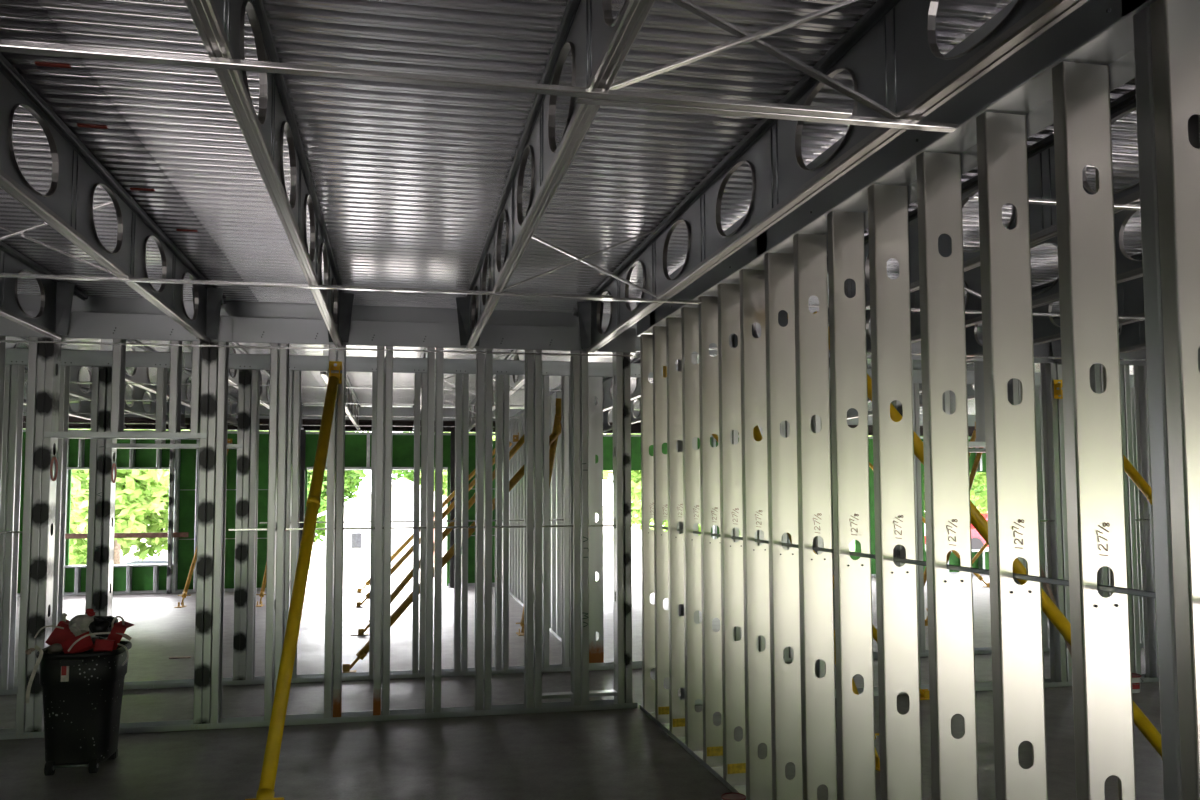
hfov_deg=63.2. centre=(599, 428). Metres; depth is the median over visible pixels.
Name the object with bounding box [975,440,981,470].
stud
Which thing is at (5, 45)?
channel
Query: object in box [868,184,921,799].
stud
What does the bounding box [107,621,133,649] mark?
carton piece
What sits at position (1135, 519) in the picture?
channel
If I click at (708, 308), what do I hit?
stud
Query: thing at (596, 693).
track
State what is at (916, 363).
joist
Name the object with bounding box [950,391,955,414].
stud
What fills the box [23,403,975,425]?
trim
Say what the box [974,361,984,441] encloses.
stud
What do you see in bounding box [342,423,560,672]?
prop
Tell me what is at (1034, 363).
stud
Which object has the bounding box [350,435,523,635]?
prop
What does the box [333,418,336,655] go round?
stud
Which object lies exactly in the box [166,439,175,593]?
stud
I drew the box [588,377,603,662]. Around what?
stud
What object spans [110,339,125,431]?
stud
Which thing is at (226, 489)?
trim
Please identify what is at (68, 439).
stud
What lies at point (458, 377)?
stud
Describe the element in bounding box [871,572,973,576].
floor track
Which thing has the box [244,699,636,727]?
floor track
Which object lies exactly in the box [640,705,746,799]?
floor track
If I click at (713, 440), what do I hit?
stud
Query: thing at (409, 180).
ceiling
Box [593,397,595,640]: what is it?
stud
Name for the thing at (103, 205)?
brace
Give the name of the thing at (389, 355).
stud
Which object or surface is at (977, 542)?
car
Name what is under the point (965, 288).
brace
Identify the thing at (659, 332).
stud
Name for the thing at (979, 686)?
floor track
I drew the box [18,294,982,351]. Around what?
ceiling beam
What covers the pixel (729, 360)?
stud
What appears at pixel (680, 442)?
stud
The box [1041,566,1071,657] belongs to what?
prop
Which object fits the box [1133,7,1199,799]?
stud
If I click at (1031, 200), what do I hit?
channel
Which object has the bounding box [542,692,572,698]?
track
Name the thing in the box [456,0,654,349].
joist
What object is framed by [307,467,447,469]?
track
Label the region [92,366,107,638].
stud
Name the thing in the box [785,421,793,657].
stud
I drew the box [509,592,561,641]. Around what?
floor track
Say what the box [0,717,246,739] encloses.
floor track
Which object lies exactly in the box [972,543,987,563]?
prop
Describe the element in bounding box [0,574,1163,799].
floor
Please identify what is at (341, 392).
stud
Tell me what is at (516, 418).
stud
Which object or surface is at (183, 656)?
offcut
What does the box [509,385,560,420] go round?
track
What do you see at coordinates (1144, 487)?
prop
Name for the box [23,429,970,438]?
track
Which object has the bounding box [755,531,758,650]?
stud
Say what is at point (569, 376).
stud
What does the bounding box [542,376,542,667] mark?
stud
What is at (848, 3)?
brace
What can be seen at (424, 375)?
stud
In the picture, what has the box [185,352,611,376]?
track
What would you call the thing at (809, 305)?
channel
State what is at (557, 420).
prop
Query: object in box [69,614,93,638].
plastic bag
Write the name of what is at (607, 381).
joist
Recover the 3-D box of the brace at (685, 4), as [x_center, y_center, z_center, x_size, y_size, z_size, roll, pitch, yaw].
[0.480,-1.200,3.021,0.945,0.421,0.030,1,-4,-12]
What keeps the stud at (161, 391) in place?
on the header at (108, 445)
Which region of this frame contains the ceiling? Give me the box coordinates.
[0,0,1141,414]
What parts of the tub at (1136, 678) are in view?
lid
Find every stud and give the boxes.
[0,336,5,503]
[0,365,11,684]
[0,365,24,689]
[16,337,37,732]
[25,337,45,731]
[33,337,60,731]
[52,366,69,631]
[63,439,68,592]
[74,568,80,592]
[78,439,84,466]
[85,366,98,613]
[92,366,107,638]
[100,367,116,638]
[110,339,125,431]
[126,567,131,591]
[129,439,135,466]
[153,566,158,590]
[155,368,166,443]
[156,449,161,466]
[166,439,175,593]
[168,341,182,432]
[172,439,180,590]
[190,341,201,432]
[193,342,209,723]
[193,440,198,589]
[201,342,217,723]
[210,342,228,722]
[232,369,244,680]
[239,369,251,679]
[246,370,259,679]
[264,343,279,720]
[274,343,289,695]
[285,370,293,630]
[290,370,301,677]
[324,345,336,717]
[333,342,345,716]
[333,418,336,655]
[366,434,369,466]
[369,372,376,674]
[373,346,384,714]
[381,372,385,674]
[382,346,392,714]
[412,373,420,672]
[419,373,426,672]
[425,347,434,712]
[433,347,443,712]
[454,374,461,671]
[461,374,468,670]
[474,348,483,710]
[483,349,492,709]
[495,375,502,669]
[502,375,508,669]
[509,420,511,592]
[512,418,514,594]
[514,416,517,597]
[517,414,520,600]
[520,412,523,602]
[523,544,523,603]
[524,350,533,707]
[533,350,541,707]
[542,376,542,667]
[543,376,548,667]
[549,395,550,628]
[551,392,561,632]
[556,389,561,637]
[561,376,569,666]
[569,376,570,666]
[570,351,580,705]
[580,351,588,704]
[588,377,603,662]
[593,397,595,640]
[612,352,624,703]
[623,352,631,702]
[640,334,654,711]
[653,326,668,723]
[666,317,684,736]
[677,441,679,615]
[678,359,684,699]
[681,307,702,750]
[691,354,699,699]
[698,296,722,766]
[711,437,716,538]
[718,283,745,785]
[730,431,734,640]
[732,430,740,640]
[739,269,771,799]
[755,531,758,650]
[757,426,765,651]
[764,252,802,799]
[780,421,788,657]
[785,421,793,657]
[793,233,836,799]
[810,415,825,677]
[827,211,875,799]
[829,381,834,628]
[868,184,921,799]
[891,400,904,566]
[912,360,920,688]
[914,383,925,652]
[914,402,920,652]
[916,152,978,799]
[942,390,949,414]
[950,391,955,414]
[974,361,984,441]
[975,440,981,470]
[976,112,1047,799]
[979,552,984,568]
[1007,378,1023,584]
[1011,380,1025,583]
[1034,363,1044,682]
[1035,386,1047,647]
[1039,386,1048,646]
[1040,363,1066,681]
[1049,363,1071,681]
[1052,61,1136,799]
[1089,364,1107,597]
[1093,365,1110,596]
[1120,365,1134,672]
[1123,365,1140,674]
[1130,388,1143,643]
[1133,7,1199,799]
[1133,365,1158,677]
[1143,386,1154,651]
[1150,0,1199,799]
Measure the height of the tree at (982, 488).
7.020 m
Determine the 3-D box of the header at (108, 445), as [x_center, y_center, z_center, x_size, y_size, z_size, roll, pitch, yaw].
[-4.009,0.167,9.243,1.200,0.040,0.166,1,-4,-12]
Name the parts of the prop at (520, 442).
foot plate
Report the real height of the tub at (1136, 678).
0.150 m
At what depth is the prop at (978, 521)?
5.69 m
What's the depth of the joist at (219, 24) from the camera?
3.72 m
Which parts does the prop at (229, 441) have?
foot plate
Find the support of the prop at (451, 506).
on the floor
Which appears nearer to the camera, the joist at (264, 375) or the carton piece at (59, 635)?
the carton piece at (59, 635)
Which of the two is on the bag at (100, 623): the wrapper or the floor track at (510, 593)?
the wrapper
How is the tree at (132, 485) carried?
on the ground
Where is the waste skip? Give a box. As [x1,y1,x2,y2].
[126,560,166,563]
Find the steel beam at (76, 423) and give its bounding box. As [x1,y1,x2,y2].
[23,416,975,436]
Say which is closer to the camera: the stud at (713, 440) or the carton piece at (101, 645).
the carton piece at (101, 645)
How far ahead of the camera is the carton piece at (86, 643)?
6.33 m
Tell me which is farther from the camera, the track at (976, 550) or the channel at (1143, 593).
the track at (976, 550)
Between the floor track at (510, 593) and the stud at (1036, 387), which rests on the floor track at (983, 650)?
the stud at (1036, 387)
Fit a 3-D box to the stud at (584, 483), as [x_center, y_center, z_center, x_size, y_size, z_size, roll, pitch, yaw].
[-0.139,0.781,8.212,0.058,3.096,0.164,1,-4,-12]
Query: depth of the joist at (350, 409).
14.87 m
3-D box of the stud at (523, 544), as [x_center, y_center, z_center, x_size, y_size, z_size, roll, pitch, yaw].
[-1.119,1.240,15.334,0.163,3.096,0.058,1,-4,-12]
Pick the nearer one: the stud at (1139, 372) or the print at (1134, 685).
the print at (1134, 685)
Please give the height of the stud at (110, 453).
3.096 m
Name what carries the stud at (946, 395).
on the header at (971, 444)
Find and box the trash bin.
[36,641,131,775]
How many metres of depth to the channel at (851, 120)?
2.98 m
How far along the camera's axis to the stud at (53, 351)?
7.34 m
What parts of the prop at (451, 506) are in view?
foot plate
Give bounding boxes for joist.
[0,53,225,342]
[0,241,87,338]
[6,336,185,427]
[24,369,126,427]
[101,339,237,426]
[184,0,353,345]
[228,341,303,428]
[320,345,360,429]
[412,347,426,429]
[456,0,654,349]
[469,349,524,430]
[573,0,1088,352]
[595,358,676,410]
[603,397,640,431]
[733,88,1139,347]
[847,363,974,418]
[866,204,1142,355]
[867,360,921,402]
[965,252,1144,360]
[1051,317,1145,364]
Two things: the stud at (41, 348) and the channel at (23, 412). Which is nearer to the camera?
the stud at (41, 348)
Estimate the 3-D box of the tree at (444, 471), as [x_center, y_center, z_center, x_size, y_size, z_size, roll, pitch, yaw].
[-4.206,2.316,41.056,5.688,5.979,6.462,-1,-4,16]
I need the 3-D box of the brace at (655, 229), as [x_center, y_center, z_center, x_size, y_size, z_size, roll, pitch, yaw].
[-0.107,-1.018,5.835,0.945,0.421,0.030,1,-4,-12]
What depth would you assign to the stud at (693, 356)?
8.36 m
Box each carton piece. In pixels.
[45,619,74,651]
[61,631,93,653]
[94,639,114,651]
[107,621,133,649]
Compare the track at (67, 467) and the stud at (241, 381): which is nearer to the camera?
the stud at (241, 381)
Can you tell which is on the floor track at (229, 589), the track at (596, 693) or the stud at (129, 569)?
the stud at (129, 569)
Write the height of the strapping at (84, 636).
0.113 m
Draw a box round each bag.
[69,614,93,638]
[89,616,118,637]
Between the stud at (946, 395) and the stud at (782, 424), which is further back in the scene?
the stud at (782, 424)
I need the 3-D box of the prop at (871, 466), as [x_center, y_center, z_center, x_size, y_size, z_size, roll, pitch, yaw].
[6.247,1.611,19.119,2.976,2.788,0.200,-4,-5,44]
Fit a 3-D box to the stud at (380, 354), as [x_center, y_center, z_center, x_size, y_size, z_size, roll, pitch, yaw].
[-1.785,0.765,7.873,0.058,3.096,0.163,1,-4,-12]
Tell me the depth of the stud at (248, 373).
9.25 m
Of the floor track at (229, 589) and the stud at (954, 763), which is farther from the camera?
the floor track at (229, 589)
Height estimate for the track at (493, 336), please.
0.205 m
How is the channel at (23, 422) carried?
attached to the joist at (84, 405)
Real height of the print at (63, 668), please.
0.075 m
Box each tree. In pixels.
[68,429,189,564]
[81,493,168,562]
[144,430,236,550]
[306,431,367,541]
[392,432,475,493]
[420,432,494,496]
[603,433,739,535]
[920,436,986,517]
[970,473,987,512]
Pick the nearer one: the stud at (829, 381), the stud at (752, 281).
the stud at (752, 281)
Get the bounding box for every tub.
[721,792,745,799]
[1132,673,1142,692]
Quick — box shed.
[317,477,446,565]
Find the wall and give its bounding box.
[17,432,988,592]
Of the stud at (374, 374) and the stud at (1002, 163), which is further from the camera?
the stud at (374, 374)
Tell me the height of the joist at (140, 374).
0.457 m
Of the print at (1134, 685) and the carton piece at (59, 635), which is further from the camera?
the print at (1134, 685)
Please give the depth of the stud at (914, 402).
10.65 m
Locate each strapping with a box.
[25,645,42,702]
[34,625,63,637]
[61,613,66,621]
[68,632,110,651]
[111,616,123,627]
[116,633,130,640]
[117,643,128,665]
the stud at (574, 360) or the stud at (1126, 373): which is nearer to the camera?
the stud at (574, 360)
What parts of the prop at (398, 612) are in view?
foot plate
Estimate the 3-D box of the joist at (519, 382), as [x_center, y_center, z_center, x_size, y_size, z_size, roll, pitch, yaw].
[-1.638,-0.467,14.415,0.058,0.457,8.820,1,-4,-12]
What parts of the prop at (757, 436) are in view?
foot plate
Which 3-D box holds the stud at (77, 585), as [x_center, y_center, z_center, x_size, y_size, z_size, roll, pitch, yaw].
[-9.283,2.692,17.322,0.058,0.460,0.153,1,-4,-12]
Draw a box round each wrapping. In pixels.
[46,643,62,653]
[87,638,98,652]
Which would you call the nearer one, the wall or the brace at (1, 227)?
the brace at (1, 227)
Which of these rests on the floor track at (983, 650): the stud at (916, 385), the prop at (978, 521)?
the stud at (916, 385)
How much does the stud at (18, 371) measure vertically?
3.096 m
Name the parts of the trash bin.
handle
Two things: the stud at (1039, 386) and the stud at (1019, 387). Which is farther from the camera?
the stud at (1039, 386)
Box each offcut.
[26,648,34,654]
[169,656,191,658]
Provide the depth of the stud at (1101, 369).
9.22 m
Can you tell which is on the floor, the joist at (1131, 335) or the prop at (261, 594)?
the prop at (261, 594)
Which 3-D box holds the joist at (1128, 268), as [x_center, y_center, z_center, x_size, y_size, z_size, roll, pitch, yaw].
[3.437,-1.215,2.998,0.230,0.457,12.919,1,-4,-12]
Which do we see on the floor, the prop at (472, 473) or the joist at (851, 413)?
the prop at (472, 473)
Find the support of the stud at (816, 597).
on the floor track at (717, 772)
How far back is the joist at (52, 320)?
7.01 m
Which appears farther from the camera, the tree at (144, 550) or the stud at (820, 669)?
the tree at (144, 550)
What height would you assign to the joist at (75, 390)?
0.457 m
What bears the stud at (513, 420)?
on the floor track at (510, 593)
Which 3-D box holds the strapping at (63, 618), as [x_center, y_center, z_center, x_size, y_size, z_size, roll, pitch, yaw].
[-3.576,1.306,6.517,0.048,0.151,0.012,1,-4,-12]
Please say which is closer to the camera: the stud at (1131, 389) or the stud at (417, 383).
the stud at (417, 383)
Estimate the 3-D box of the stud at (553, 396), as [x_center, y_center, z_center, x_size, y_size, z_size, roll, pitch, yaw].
[-0.544,1.060,12.553,0.163,3.096,0.058,1,-4,-12]
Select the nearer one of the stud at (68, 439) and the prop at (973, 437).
the prop at (973, 437)
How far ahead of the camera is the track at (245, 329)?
7.73 m
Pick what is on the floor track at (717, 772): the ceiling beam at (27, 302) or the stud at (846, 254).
the stud at (846, 254)
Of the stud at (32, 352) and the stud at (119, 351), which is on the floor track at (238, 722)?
the stud at (32, 352)
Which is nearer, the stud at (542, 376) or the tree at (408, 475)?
the stud at (542, 376)
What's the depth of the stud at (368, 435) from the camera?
18.40 m
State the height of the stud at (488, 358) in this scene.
3.096 m
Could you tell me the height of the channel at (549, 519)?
0.014 m
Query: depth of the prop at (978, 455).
13.26 m
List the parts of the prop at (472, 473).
foot plate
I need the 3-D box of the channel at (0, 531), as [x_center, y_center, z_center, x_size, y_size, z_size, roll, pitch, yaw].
[-4.917,0.774,7.226,1.260,0.014,0.034,1,-4,-12]
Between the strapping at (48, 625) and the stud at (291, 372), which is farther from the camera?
the stud at (291, 372)
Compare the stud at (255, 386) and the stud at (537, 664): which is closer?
the stud at (537, 664)
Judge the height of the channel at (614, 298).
0.016 m
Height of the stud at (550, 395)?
3.096 m
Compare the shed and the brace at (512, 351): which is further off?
the shed
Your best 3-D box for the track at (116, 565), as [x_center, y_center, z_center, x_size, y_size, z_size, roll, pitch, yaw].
[-8.617,2.456,17.475,1.800,0.035,0.166,1,-4,-12]
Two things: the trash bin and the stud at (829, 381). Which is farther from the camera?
the stud at (829, 381)
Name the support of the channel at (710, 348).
attached to the joist
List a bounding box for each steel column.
[299,430,305,548]
[448,431,454,587]
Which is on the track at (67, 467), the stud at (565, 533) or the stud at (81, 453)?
the stud at (81, 453)
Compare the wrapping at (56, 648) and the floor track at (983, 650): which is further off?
the floor track at (983, 650)
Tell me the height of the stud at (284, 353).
3.096 m
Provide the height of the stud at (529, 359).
3.096 m
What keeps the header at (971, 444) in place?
attached to the stud
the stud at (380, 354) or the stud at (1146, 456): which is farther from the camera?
the stud at (1146, 456)
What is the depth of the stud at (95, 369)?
9.00 m
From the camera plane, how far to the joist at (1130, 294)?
7.61 m
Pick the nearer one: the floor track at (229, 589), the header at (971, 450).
the header at (971, 450)
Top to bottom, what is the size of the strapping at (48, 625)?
0.082 m
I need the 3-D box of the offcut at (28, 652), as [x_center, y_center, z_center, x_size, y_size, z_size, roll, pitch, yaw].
[-3.642,1.421,6.226,0.058,0.041,0.043,1,-4,-12]
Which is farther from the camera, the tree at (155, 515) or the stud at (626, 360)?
the tree at (155, 515)
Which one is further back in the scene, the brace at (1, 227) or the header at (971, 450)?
the header at (971, 450)
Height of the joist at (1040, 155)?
0.457 m
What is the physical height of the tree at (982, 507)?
7.299 m
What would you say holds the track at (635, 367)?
attached to the stud
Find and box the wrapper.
[86,609,95,616]
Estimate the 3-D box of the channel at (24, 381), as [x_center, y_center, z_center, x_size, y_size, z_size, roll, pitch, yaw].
[-4.258,-0.470,10.405,7.850,0.012,0.030,1,-4,-12]
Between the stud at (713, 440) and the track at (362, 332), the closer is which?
the track at (362, 332)
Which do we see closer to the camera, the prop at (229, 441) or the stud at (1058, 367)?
the stud at (1058, 367)
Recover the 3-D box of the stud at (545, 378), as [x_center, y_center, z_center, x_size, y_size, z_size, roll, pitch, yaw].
[-0.556,0.891,9.916,0.058,3.096,0.163,1,-4,-12]
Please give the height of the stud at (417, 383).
3.096 m
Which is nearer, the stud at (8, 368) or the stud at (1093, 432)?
the stud at (1093, 432)
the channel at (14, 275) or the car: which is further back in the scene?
the car
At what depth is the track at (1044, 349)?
9.10 m
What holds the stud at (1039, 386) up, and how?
on the floor track at (983, 650)
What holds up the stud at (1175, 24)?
on the floor track at (717, 772)
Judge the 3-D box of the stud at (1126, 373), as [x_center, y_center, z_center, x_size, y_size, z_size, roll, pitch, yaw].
[5.009,0.830,9.273,0.058,3.096,0.163,1,-4,-12]
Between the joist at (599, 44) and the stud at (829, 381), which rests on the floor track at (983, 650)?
the stud at (829, 381)
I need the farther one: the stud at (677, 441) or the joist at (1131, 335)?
the stud at (677, 441)
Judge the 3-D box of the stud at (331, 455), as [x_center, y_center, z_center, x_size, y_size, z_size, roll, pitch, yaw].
[-2.154,0.762,7.797,0.058,3.096,0.163,1,-4,-12]
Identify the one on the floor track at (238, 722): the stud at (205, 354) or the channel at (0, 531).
the stud at (205, 354)
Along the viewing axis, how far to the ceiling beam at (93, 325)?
7.49 m
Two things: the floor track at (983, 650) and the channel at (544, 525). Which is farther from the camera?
the floor track at (983, 650)
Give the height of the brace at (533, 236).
0.421 m
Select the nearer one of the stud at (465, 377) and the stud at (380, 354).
the stud at (380, 354)
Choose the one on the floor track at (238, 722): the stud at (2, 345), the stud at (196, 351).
the stud at (2, 345)
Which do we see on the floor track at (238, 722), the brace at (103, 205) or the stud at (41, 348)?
the stud at (41, 348)
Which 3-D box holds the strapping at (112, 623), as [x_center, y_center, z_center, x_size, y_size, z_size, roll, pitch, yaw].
[-3.206,1.310,6.481,0.082,0.132,0.012,1,-4,-12]
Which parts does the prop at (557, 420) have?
foot plate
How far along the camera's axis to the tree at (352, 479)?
41.59 m
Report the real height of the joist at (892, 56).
0.457 m
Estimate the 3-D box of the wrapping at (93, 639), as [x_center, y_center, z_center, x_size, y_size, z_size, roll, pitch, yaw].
[-3.365,1.442,6.511,0.231,0.100,0.189,1,-4,-12]
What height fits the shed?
2.600 m
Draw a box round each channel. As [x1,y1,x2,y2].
[0,40,851,117]
[0,273,612,299]
[0,340,632,356]
[0,531,21,532]
[23,412,514,417]
[23,422,475,426]
[24,381,560,391]
[24,398,523,405]
[229,525,615,530]
[260,519,563,523]
[576,97,956,132]
[580,297,700,303]
[649,525,1155,597]
[709,347,1145,360]
[808,304,1144,319]
[969,194,1139,210]
[1040,519,1149,521]
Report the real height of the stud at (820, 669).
3.096 m
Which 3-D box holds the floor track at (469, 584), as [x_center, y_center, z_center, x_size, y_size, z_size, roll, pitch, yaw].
[-1.705,2.999,18.868,2.430,0.045,0.156,1,-4,-12]
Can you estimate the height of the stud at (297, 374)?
3.096 m
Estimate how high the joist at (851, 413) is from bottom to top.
0.457 m
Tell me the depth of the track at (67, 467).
17.54 m
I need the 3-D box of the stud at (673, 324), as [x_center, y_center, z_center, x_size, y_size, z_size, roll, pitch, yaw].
[0.594,0.712,7.295,0.163,3.111,0.062,1,-4,-12]
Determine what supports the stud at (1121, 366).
on the floor track at (979, 686)
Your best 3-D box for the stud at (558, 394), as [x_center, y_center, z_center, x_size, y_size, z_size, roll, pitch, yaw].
[-0.462,1.034,12.156,0.163,3.096,0.058,1,-4,-12]
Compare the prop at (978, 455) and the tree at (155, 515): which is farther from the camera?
the tree at (155, 515)
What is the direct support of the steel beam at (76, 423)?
on the steel column at (303, 432)
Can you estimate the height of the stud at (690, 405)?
3.111 m
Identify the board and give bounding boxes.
[65,532,188,538]
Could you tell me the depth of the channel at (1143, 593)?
3.48 m
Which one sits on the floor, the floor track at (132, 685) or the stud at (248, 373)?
the floor track at (132, 685)
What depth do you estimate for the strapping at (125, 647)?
6.35 m
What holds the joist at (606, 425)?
attached to the ceiling
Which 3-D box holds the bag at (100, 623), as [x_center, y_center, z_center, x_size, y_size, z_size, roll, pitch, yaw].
[-3.338,1.328,6.533,0.166,0.146,0.195,1,-4,-12]
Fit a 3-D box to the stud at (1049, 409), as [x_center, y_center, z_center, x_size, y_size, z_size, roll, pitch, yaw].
[4.236,0.823,9.114,0.058,3.096,0.163,1,-4,-12]
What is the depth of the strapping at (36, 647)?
6.18 m
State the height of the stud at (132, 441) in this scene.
0.660 m
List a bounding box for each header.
[44,431,206,439]
[106,443,242,448]
[922,441,985,446]
[969,448,985,452]
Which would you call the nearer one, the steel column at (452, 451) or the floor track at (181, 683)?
the floor track at (181, 683)
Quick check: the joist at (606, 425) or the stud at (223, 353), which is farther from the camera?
the joist at (606, 425)
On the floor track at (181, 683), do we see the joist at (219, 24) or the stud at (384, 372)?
the stud at (384, 372)
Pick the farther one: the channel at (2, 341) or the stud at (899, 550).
the stud at (899, 550)
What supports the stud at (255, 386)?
on the floor track at (181, 683)
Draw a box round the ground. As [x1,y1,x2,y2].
[120,506,988,587]
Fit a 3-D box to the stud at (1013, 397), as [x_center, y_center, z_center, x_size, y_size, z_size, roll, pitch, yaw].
[3.840,0.819,9.032,0.058,3.096,0.163,1,-4,-12]
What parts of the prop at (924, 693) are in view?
foot plate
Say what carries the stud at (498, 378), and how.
on the floor track at (181, 683)
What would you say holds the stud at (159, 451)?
on the track at (67, 467)
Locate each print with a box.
[61,666,66,675]
[1132,683,1139,688]
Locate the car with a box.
[925,513,988,548]
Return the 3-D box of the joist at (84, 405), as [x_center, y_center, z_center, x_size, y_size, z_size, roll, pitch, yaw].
[-7.642,-0.524,13.178,0.058,0.457,8.820,1,-4,-12]
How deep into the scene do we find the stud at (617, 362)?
8.22 m
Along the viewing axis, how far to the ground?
28.80 m
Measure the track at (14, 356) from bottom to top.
0.151 m
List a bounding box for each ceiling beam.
[0,310,232,341]
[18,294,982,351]
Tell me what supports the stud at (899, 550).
on the floor track at (979, 686)
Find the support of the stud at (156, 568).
on the floor track at (229, 589)
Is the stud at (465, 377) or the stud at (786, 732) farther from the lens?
the stud at (465, 377)
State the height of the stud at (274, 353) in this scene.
3.096 m
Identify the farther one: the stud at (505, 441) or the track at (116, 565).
the track at (116, 565)
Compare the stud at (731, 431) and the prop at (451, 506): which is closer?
the stud at (731, 431)
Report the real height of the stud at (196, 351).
0.868 m
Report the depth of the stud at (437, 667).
7.89 m
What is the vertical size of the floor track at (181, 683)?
0.045 m
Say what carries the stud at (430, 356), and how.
on the floor track at (363, 716)
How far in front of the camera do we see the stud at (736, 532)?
10.23 m
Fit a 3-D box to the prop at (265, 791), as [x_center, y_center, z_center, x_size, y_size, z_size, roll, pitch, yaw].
[-1.937,0.797,6.371,0.200,2.848,2.703,0,-4,-7]
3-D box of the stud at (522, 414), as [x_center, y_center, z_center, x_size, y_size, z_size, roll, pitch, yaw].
[-1.201,1.265,15.731,0.163,3.096,0.058,1,-4,-12]
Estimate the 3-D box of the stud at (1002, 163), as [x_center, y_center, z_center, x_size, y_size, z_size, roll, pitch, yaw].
[1.415,0.455,3.322,0.163,3.111,0.062,1,-4,-12]
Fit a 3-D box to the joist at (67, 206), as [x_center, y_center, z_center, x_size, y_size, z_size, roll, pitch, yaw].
[-1.886,-1.266,1.902,0.230,0.457,12.919,1,-4,-12]
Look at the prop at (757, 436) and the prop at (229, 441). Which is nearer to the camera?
the prop at (757, 436)
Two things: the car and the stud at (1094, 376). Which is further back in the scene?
the car
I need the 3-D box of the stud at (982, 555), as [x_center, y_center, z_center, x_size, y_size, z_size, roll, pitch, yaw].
[8.199,2.857,20.924,0.058,0.460,0.153,1,-4,-12]
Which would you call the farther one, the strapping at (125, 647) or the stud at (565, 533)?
the stud at (565, 533)
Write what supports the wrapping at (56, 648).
in the trash bin
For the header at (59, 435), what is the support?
attached to the stud at (205, 354)
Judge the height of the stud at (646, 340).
3.111 m
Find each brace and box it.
[0,201,113,239]
[0,225,116,276]
[435,351,512,382]
[504,221,657,297]
[504,228,658,290]
[609,0,865,89]
[669,0,896,118]
[964,286,980,297]
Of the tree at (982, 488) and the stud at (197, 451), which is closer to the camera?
the stud at (197, 451)
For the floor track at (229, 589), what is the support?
on the floor
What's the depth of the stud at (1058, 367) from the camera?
9.05 m
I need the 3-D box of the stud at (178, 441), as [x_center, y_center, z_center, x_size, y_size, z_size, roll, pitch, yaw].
[-7.701,1.507,17.726,0.058,2.916,0.153,1,-4,-12]
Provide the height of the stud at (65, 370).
3.096 m
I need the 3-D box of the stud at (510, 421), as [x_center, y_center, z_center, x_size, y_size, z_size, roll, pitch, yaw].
[-1.529,1.368,17.320,0.163,3.096,0.058,1,-4,-12]
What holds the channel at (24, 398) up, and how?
attached to the joist at (84, 405)
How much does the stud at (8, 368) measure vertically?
3.096 m
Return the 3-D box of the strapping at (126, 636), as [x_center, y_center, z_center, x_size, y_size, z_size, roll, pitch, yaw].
[-3.151,1.377,6.445,0.112,0.052,0.006,0,-4,4]
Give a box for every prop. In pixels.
[174,439,231,607]
[245,361,341,799]
[256,562,266,606]
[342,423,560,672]
[350,432,518,606]
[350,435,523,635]
[351,448,494,592]
[516,398,560,635]
[663,366,929,699]
[753,426,879,770]
[813,311,1161,756]
[869,462,989,586]
[924,422,975,585]
[925,447,983,625]
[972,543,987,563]
[1041,566,1071,657]
[1054,380,1151,504]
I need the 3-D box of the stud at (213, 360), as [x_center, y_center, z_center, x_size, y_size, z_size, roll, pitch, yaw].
[-3.035,0.754,7.616,0.058,3.096,0.163,1,-4,-12]
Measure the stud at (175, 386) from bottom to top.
0.868 m
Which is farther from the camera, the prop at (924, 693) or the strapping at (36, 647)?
the prop at (924, 693)
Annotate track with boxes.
[0,680,157,694]
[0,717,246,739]
[5,348,183,367]
[17,588,265,596]
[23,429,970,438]
[64,564,166,567]
[67,467,169,468]
[154,663,608,688]
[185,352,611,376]
[233,316,343,344]
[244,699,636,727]
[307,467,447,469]
[345,320,465,347]
[448,583,494,585]
[475,324,635,352]
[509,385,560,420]
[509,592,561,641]
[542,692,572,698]
[589,690,616,696]
[606,644,1143,669]
[631,363,1133,387]
[636,0,1155,335]
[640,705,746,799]
[678,674,1158,704]
[692,333,1146,365]
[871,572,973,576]
[925,549,988,551]
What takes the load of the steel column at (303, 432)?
on the floor
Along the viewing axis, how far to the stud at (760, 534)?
8.43 m
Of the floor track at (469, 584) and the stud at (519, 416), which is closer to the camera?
the stud at (519, 416)
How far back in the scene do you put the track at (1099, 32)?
3.54 m
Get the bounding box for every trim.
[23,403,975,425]
[178,489,494,539]
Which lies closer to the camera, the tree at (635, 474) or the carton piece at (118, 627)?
the carton piece at (118, 627)
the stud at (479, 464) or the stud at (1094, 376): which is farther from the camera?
the stud at (1094, 376)
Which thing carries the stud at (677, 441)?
on the floor track at (983, 650)

